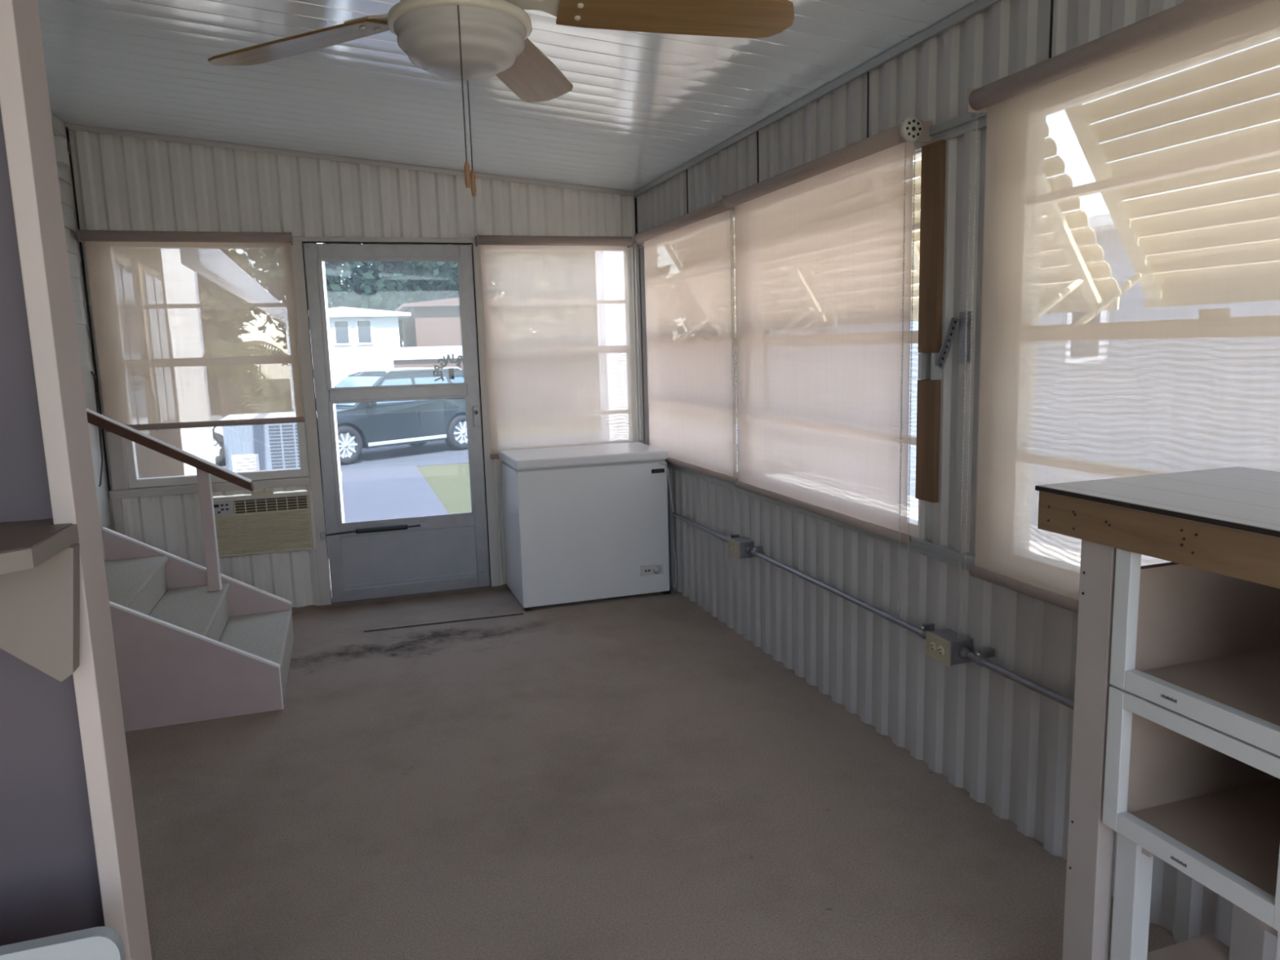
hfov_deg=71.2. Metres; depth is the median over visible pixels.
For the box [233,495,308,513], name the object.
vent
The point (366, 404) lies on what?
mirror
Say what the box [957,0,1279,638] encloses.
roller shade
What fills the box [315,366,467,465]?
car
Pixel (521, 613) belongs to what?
trim
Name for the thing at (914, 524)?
window
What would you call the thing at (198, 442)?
house wing
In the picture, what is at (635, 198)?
trim
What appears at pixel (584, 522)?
chest freezer
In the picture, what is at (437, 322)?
house
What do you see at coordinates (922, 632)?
conduit pipe
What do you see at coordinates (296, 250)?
trim
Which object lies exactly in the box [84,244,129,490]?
trim
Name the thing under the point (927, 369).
trim
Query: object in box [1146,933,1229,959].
shelf
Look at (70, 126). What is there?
trim
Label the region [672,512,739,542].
conduit pipe
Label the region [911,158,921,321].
awning
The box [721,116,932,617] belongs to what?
roller shade
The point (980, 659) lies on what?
conduit pipe
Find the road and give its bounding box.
[218,423,737,471]
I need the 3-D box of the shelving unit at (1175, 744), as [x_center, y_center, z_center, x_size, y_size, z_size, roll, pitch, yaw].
[1.124,0.627,1.301,0.493,1.152,1.012,-4,9,-18]
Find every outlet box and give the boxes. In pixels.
[728,537,754,559]
[925,628,971,666]
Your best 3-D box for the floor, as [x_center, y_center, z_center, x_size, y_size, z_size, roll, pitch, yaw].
[-0.326,1.194,2.154,3.185,0.140,6.940,-4,9,-18]
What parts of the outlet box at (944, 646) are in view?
plate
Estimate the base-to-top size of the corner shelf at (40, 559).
0.164 m
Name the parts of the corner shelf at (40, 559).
shelf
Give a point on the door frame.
(302, 242)
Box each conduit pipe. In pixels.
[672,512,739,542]
[750,545,934,639]
[966,647,1074,709]
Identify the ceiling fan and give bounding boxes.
[208,0,794,196]
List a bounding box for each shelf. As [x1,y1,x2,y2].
[0,518,79,681]
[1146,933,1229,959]
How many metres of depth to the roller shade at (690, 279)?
4.59 m
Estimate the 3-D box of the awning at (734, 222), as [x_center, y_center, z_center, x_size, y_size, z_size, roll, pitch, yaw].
[0.516,-1.058,4.824,0.404,0.695,1.420,-4,9,-18]
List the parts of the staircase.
handrail, newel post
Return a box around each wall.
[50,111,112,560]
[65,128,644,607]
[636,0,1232,946]
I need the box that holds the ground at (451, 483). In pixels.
[342,417,737,514]
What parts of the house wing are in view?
corner post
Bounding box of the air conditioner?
[213,489,316,557]
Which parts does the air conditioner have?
control panel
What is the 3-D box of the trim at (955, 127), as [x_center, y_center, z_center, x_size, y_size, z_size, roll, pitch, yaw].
[1.066,-0.982,2.242,0.044,0.052,6.800,-4,9,-18]
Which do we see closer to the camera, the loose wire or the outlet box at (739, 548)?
the outlet box at (739, 548)
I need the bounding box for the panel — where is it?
[0,926,125,959]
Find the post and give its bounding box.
[316,243,344,523]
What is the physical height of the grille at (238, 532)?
0.218 m
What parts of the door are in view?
kick panel, handle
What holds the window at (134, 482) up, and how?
in the wall at (122, 183)
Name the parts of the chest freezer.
lid, control panel, thermostat knob, power cord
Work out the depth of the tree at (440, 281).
50.25 m
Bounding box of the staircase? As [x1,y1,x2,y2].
[86,408,293,731]
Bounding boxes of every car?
[212,426,225,465]
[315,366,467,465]
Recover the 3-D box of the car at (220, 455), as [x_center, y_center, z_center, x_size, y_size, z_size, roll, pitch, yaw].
[-9.784,-0.990,17.114,4.602,1.527,2.080,-5,9,-20]
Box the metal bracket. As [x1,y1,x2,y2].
[935,311,973,368]
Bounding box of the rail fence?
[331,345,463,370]
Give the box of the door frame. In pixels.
[302,241,491,604]
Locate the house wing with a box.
[134,426,215,497]
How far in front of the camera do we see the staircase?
3.73 m
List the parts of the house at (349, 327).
pane, pane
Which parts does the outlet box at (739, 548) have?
plate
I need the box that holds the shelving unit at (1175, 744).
[1035,466,1279,959]
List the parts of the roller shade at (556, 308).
bead chain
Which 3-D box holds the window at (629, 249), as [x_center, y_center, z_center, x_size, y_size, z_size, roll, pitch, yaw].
[-0.475,-0.795,5.426,0.920,1.245,0.060,-4,9,-18]
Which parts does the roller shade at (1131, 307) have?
bead chain, bead chain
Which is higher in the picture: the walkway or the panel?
the walkway
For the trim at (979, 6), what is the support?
attached to the wall at (1007, 744)
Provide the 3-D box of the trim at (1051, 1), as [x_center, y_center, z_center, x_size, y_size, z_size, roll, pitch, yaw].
[0.906,-1.198,2.655,0.005,0.259,4.201,-4,9,-18]
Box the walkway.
[342,465,448,522]
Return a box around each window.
[123,243,309,488]
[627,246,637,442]
[644,215,737,478]
[906,149,923,538]
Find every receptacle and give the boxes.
[929,641,936,652]
[937,645,944,656]
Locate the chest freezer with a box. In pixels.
[498,441,676,610]
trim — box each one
[0,0,151,959]
[63,123,633,195]
[66,126,111,499]
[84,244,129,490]
[109,476,310,499]
[111,498,125,535]
[289,238,331,605]
[292,235,475,243]
[306,484,319,605]
[364,613,523,631]
[471,240,500,586]
[633,0,1001,196]
[634,197,637,233]
[634,244,644,440]
[635,112,986,248]
[666,462,974,570]
[686,0,1053,213]
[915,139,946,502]
[917,352,942,541]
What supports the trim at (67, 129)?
attached to the wall at (64, 172)
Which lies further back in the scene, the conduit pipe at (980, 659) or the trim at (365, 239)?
the trim at (365, 239)
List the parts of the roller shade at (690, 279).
bead chain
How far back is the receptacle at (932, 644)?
2.78 m
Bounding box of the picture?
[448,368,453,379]
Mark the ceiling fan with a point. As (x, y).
(461, 40)
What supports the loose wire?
attached to the wall at (64, 172)
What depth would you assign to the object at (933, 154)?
2.77 m
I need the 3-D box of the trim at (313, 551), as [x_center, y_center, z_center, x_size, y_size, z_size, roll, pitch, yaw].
[-1.852,0.373,5.094,0.040,0.700,0.036,-4,9,-18]
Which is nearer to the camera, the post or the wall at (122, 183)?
the wall at (122, 183)
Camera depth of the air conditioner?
4.96 m
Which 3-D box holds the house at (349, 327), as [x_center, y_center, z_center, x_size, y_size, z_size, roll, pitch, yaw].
[-10.724,-4.292,32.510,4.300,3.580,7.600,-4,9,-18]
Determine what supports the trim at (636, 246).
attached to the wall at (1007, 744)
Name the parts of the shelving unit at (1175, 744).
leg, leg, cubby frame, cubby frame, leg, leg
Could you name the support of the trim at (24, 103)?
attached to the wall partition at (50, 882)
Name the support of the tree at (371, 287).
on the ground at (451, 483)
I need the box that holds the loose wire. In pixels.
[90,371,102,486]
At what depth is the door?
5.19 m
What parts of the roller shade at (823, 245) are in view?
bead chain, bead chain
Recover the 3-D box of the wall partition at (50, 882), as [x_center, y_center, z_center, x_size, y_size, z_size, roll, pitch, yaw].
[-1.075,0.071,0.878,0.910,2.500,0.030,-4,9,-18]
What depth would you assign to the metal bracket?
2.66 m
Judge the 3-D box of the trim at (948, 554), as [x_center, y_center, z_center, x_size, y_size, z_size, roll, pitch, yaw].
[1.101,0.289,2.432,0.046,0.048,6.800,-4,9,-18]
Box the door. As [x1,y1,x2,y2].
[302,243,489,602]
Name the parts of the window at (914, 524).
sash rail, sash rail, sash rail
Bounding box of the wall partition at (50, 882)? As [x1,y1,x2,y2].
[0,105,105,946]
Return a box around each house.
[308,306,411,398]
[394,297,462,346]
[907,270,920,495]
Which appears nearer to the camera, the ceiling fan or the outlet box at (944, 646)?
the ceiling fan
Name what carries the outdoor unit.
on the driveway
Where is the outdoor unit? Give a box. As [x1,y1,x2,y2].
[212,417,328,558]
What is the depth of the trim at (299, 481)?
4.84 m
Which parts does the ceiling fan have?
blade, lamp shade, pull chain, pull chain, blade, blade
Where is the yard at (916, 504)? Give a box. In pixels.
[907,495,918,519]
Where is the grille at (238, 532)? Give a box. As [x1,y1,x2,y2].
[214,510,311,555]
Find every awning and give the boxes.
[733,222,736,332]
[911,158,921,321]
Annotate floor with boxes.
[124,583,1177,959]
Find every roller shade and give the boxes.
[76,229,304,431]
[475,234,639,459]
[634,199,737,484]
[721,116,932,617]
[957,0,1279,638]
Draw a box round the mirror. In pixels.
[364,401,376,406]
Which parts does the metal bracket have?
arm, plate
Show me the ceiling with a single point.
(640, 106)
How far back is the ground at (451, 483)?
14.00 m
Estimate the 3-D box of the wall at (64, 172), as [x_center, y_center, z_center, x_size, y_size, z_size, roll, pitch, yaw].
[-1.802,0.232,1.498,0.099,3.280,6.890,-4,9,-18]
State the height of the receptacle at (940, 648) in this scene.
0.032 m
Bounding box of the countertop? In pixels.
[1036,466,1279,537]
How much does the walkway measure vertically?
0.062 m
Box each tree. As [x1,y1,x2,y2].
[302,243,431,346]
[394,244,471,343]
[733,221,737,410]
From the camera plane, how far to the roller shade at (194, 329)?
4.68 m
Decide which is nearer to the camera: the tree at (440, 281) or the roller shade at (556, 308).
the roller shade at (556, 308)
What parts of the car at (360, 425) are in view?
roof rail, roof panel, sill trim, roof rail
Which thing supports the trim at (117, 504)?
attached to the wall at (122, 183)
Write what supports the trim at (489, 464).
attached to the wall at (122, 183)
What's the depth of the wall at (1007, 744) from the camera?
2.84 m
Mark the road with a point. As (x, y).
(437, 452)
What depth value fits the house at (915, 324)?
11.58 m
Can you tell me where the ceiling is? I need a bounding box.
[37,0,977,191]

